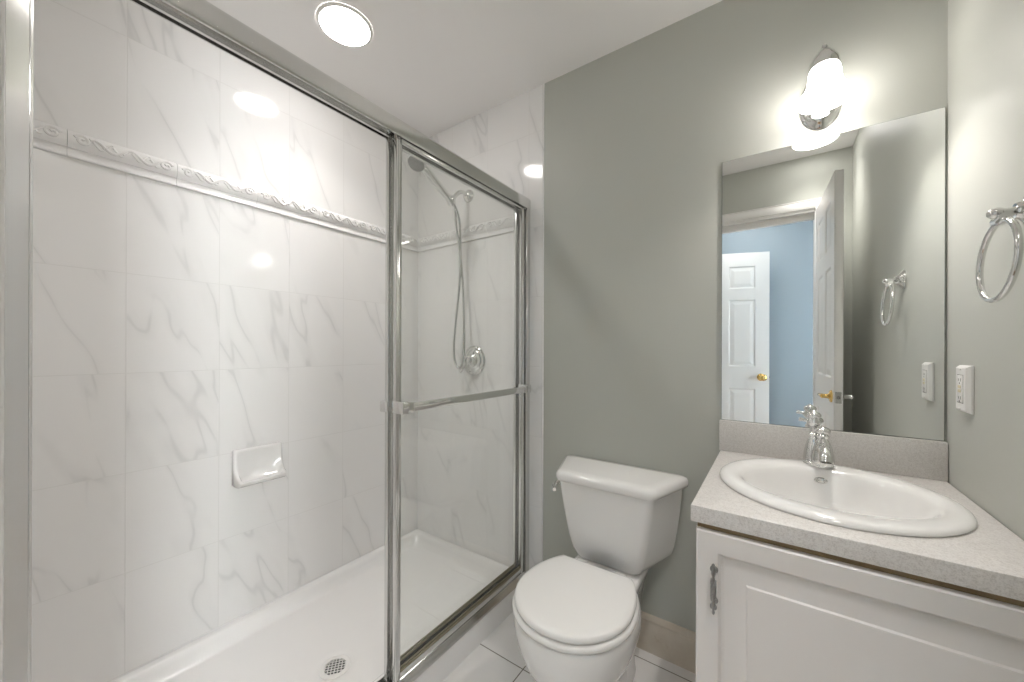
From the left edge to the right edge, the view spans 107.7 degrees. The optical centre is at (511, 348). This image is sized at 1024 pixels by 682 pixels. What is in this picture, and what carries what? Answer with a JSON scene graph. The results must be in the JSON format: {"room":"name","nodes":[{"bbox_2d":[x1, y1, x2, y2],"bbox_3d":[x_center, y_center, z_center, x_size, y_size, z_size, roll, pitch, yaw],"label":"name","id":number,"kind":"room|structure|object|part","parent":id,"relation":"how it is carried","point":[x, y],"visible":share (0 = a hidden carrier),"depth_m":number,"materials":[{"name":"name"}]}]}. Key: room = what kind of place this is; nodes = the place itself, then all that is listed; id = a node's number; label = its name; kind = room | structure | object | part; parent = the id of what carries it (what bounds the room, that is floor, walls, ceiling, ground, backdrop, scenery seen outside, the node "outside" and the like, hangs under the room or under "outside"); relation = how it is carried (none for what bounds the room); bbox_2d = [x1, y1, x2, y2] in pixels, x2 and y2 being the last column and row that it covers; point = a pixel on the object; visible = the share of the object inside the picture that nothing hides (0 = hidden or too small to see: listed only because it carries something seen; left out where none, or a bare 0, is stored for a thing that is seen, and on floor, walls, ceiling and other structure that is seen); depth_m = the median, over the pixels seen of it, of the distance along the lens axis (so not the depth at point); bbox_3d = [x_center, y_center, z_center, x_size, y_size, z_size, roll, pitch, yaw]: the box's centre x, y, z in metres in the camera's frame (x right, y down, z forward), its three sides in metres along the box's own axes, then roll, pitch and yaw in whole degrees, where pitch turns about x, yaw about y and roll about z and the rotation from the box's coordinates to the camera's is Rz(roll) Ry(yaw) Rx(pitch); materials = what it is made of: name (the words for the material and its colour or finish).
{"room":"bathroom","nodes":[
{"label":"bathroom","id":0,"kind":"room"},
{"bbox_2d":[0,0,5,681],"bbox_3d":[-1.120,-0.034,0.721,0.878,2.440,0.150,0,0,35],"label":"wall","id":1,"kind":"structure","parent":0,"point":[2,2],"depth_m":0.53,"materials":[{"name":"paint"}]},
{"bbox_2d":[31,0,417,681],"bbox_3d":[-1.058,-0.034,1.659,0.100,2.440,1.757,0,0,35],"label":"wall","id":2,"kind":"structure","parent":0,"point":[177,330],"depth_m":1.39,"materials":[{"name":"tile"}]},
{"bbox_2d":[33,119,418,251],"bbox_3d":[-0.993,-0.627,1.645,0.024,0.084,1.507,0,0,35],"label":"tile border","id":3,"kind":"object","parent":2,"relation":"attached to","point":[48,137],"depth_m":1.36,"materials":[{"name":"tile"}]},
{"bbox_2d":[232,442,286,488],"bbox_3d":[-1.037,0.477,1.544,0.069,0.145,0.179,0,0,35],"label":"soap dish","id":4,"kind":"object","parent":2,"relation":"attached to","point":[253,465],"visible":1,"depth_m":1.54,"materials":[{"name":"white ceramic"}]},
{"bbox_2d":[206,0,722,136],"bbox_3d":[-0.043,-1.300,0.367,3.300,0.100,2.707,0,0,35],"label":"ceiling","id":5,"kind":"structure","parent":0,"point":[434,66],"depth_m":1.53,"materials":[{"name":"paint"}]},
{"bbox_2d":[315,2,372,47],"bbox_3d":[-0.647,-1.246,1.451,0.204,0.010,0.204,0,0,35],"label":"recessed light","id":6,"kind":"object","parent":5,"relation":"in","point":[343,24],"visible":1,"depth_m":1.44,"materials":[{"name":"white glass"}]},
{"bbox_2d":[443,612,695,681],"bbox_3d":[-0.128,1.240,1.027,2.355,0.100,1.717,0,0,35],"label":"floor","id":7,"kind":"structure","parent":0,"point":[498,658],"depth_m":1.41,"materials":[{"name":"tile"}]},
{"bbox_2d":[112,529,515,681],"bbox_3d":[-0.679,1.138,1.420,0.799,0.100,1.504,0,0,35],"label":"shower tray","id":8,"kind":"object","parent":7,"relation":"on","point":[330,628],"visible":0.85,"depth_m":1.53,"materials":[{"name":"white plastic"}]},
{"bbox_2d":[3,0,530,681],"bbox_3d":[-0.368,0.179,1.204,0.109,1.818,1.505,0,0,35],"label":"sliding shower door","id":9,"kind":"structure","parent":8,"relation":"on","point":[202,19],"depth_m":0.97,"materials":[{"name":"metal"}]},
{"bbox_3d":[-0.369,-0.701,1.206,0.064,0.058,1.504,0,0,35],"label":"header rail","id":10,"kind":"part","parent":9,"relation":"part of","materials":[{"name":"metal"}]},
{"bbox_3d":[-0.407,0.185,1.210,0.039,0.037,0.024,0,0,35],"label":"finger pull","id":11,"kind":"part","parent":9,"relation":"part of","materials":[{"name":"silver metal"}]},
{"bbox_3d":[-0.188,0.189,1.503,0.019,1.745,0.747,0,0,35],"label":"sliding panel","id":12,"kind":"part","parent":9,"relation":"part of","materials":[{"name":"glass"}]},
{"bbox_3d":[-0.160,0.189,1.486,0.019,1.745,0.739,0,0,35],"label":"sliding panel","id":13,"kind":"part","parent":9,"relation":"part of","materials":[{"name":"glass"}]},
{"bbox_2d":[512,455,688,681],"bbox_3d":[0.268,0.829,1.268,0.500,0.724,0.643,0,0,35],"label":"toilet","id":14,"kind":"object","parent":7,"relation":"on","point":[579,618],"visible":1,"depth_m":1.25,"materials":[{"name":"white ceramic"}]},
{"bbox_3d":[0.182,0.543,1.516,0.034,0.035,0.093,0,0,35],"label":"flush lever","id":15,"kind":"part","parent":14,"relation":"part of","materials":[{"name":"silver metal"}]},
{"bbox_3d":[0.188,0.792,1.164,0.378,0.020,0.381,0,0,35],"label":"seat","id":16,"kind":"part","parent":14,"relation":"part of","materials":[{"name":"white plastic"}]},
{"bbox_3d":[0.189,0.768,1.165,0.364,0.023,0.370,0,0,35],"label":"seat","id":17,"kind":"part","parent":14,"relation":"part of","materials":[{"name":"white plastic"}]},
{"bbox_3d":[0.385,0.652,1.433,0.463,0.294,0.221,0,0,35],"label":"tank","id":18,"kind":"part","parent":14,"relation":"part of","materials":[{"name":"white ceramic"}]},
{"bbox_3d":[0.384,0.487,1.431,0.500,0.039,0.244,0,0,35],"label":"tank lid","id":19,"kind":"part","parent":14,"relation":"part of","materials":[{"name":"white ceramic"}]},
{"bbox_2d":[695,522,1023,681],"bbox_3d":[0.794,0.794,0.931,0.533,0.797,0.612,0,0,35],"label":"vanity cabinet","id":20,"kind":"object","parent":7,"relation":"on","point":[767,610],"visible":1,"depth_m":0.72,"materials":[{"name":"white wood"}]},
{"bbox_3d":[0.443,0.523,0.822,0.015,0.112,0.029,0,0,35],"label":"handle","id":21,"kind":"part","parent":20,"relation":"part of","materials":[{"name":"grey metal"}]},
{"bbox_2d":[691,420,1023,600],"bbox_3d":[0.799,0.324,0.945,0.544,0.143,0.584,0,0,35],"label":"countertop","id":22,"kind":"structure","parent":20,"relation":"on","point":[989,558],"depth_m":0.80,"materials":[{"name":"stone"}]},
{"bbox_2d":[798,410,834,467],"bbox_3d":[0.902,0.263,1.082,0.078,0.162,0.140,0,0,11],"label":"faucet","id":23,"kind":"object","parent":22,"relation":"on","point":[818,451],"visible":1,"depth_m":1.09,"materials":[{"name":"silver metal"}]},
{"bbox_3d":[0.888,0.216,1.136,0.029,0.017,0.012,0,0,26],"label":"lever","id":24,"kind":"part","parent":23,"relation":"part of","materials":[{"name":"silver metal"}]},
{"bbox_3d":[0.908,0.216,1.126,0.037,0.067,0.037,0,0,35],"label":"handle","id":25,"kind":"part","parent":23,"relation":"part of","materials":[{"name":"silver metal"}]},
{"bbox_3d":[0.885,0.295,1.059,0.038,0.052,0.091,0,0,35],"label":"spout","id":26,"kind":"part","parent":23,"relation":"part of","materials":[{"name":"silver metal"}]},
{"bbox_2d":[719,458,977,537],"bbox_3d":[0.800,0.423,0.951,0.479,0.159,0.488,0,0,35],"label":"sink","id":27,"kind":"object","parent":22,"relation":"in","point":[847,497],"visible":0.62,"depth_m":0.96,"materials":[{"name":"white ceramic"}]},
{"bbox_2d":[417,0,947,631],"bbox_3d":[0.380,-0.029,1.657,2.255,2.440,0.106,0,0,35],"label":"wall","id":28,"kind":"structure","parent":0,"point":[638,137],"depth_m":1.54,"materials":[{"name":"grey paint"}]},
{"bbox_2d":[407,155,473,368],"bbox_3d":[-0.357,-0.401,1.876,0.093,1.016,0.394,0,0,35],"label":"shower","id":29,"kind":"object","parent":28,"relation":"attached to","point":[414,164],"visible":0.97,"depth_m":1.96,"materials":[{"name":"silver metal"}]},
{"bbox_3d":[-0.361,-0.809,1.867,0.040,0.139,0.221,0,0,35],"label":"handle","id":30,"kind":"part","parent":29,"relation":"part of","materials":[{"name":"silver metal"}]},
{"bbox_3d":[-0.275,-0.811,1.977,0.024,0.066,0.103,0,0,39],"label":"shower arm","id":31,"kind":"part","parent":29,"relation":"part of","materials":[{"name":"silver metal"}]},
{"bbox_2d":[418,215,513,251],"bbox_3d":[-0.250,-0.625,2.032,0.796,0.084,0.024,0,0,35],"label":"tile border","id":32,"kind":"object","parent":28,"relation":"attached to","point":[504,225],"depth_m":2.01,"materials":[{"name":"tile"}]},
{"bbox_2d":[459,346,484,374],"bbox_3d":[-0.220,0.061,1.986,0.158,0.158,0.056,0,0,35],"label":"shower valve","id":33,"kind":"object","parent":28,"relation":"attached to","point":[474,361],"visible":0.91,"depth_m":1.98,"materials":[{"name":"silver metal"}]},
{"bbox_3d":[-0.225,0.061,1.979,0.072,0.072,0.040,0,0,35],"label":"knob","id":34,"kind":"part","parent":33,"relation":"part of","materials":[{"name":"silver metal"}]},
{"bbox_2d":[637,611,695,673],"bbox_3d":[0.445,1.120,1.543,0.741,0.143,0.014,0,0,35],"label":"baseboard","id":35,"kind":"structure","parent":28,"relation":"attached to","point":[673,643],"depth_m":1.43,"materials":[{"name":"paint"}]},
{"bbox_2d":[796,44,854,129],"bbox_3d":[0.923,-0.789,1.109,0.130,0.192,0.179,0,0,35],"label":"wall sconce","id":36,"kind":"object","parent":28,"relation":"attached to","point":[821,101],"visible":1,"depth_m":1.09,"materials":[{"name":"white glass"}]},
{"bbox_3d":[0.909,-0.771,1.089,0.130,0.101,0.130,0,0,35],"label":"lamp shade","id":37,"kind":"part","parent":36,"relation":"part of","materials":[{"name":"white glass"}]},
{"bbox_2d":[721,107,945,440],"bbox_3d":[0.968,-0.206,1.182,0.538,0.916,0.006,0,0,35],"label":"mirror","id":38,"kind":"object","parent":28,"relation":"attached to","point":[833,246],"visible":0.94,"depth_m":1.15,"materials":[{"name":"clear glass"}]},
{"bbox_2d":[719,420,947,481],"bbox_3d":[0.962,0.306,1.176,0.544,0.106,0.019,0,0,35],"label":"backsplash","id":39,"kind":"structure","parent":28,"relation":"attached to","point":[911,457],"depth_m":1.12,"materials":[{"name":"stone"}]},
{"bbox_2d":[946,0,1023,540],"bbox_3d":[0.755,-0.028,0.317,0.100,2.440,1.667,0,0,35],"label":"wall","id":40,"kind":"structure","parent":0,"point":[985,81],"depth_m":0.83,"materials":[{"name":"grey paint"}]},
{"bbox_2d":[956,365,973,414],"bbox_3d":[1.105,0.098,0.917,0.015,0.115,0.070,0,0,35],"label":"electrical outlet","id":41,"kind":"object","parent":40,"relation":"attached to","point":[964,373],"visible":1,"depth_m":0.90,"materials":[{"name":"white plastic"}]},
{"bbox_2d":[957,375,962,402],"bbox_3d":[1.102,0.098,0.919,0.003,0.067,0.033,0,0,35],"label":"receptacle","id":42,"kind":"object","parent":41,"relation":"attached to","point":[959,377],"depth_m":0.92,"materials":[{"name":"white plastic"}]},
{"bbox_2d":[976,197,1023,302],"bbox_3d":[0.924,-0.189,0.694,0.057,0.204,0.158,0,0,35],"label":"towel ring","id":43,"kind":"object","parent":40,"relation":"attached to","point":[1000,216],"visible":1,"depth_m":0.69,"materials":[{"name":"silver metal"}]},
{"bbox_3d":[0.917,-0.249,0.699,0.040,0.034,0.041,0,0,35],"label":"post","id":44,"kind":"part","parent":43,"relation":"part of","materials":[{"name":"silver metal"}]}
]}

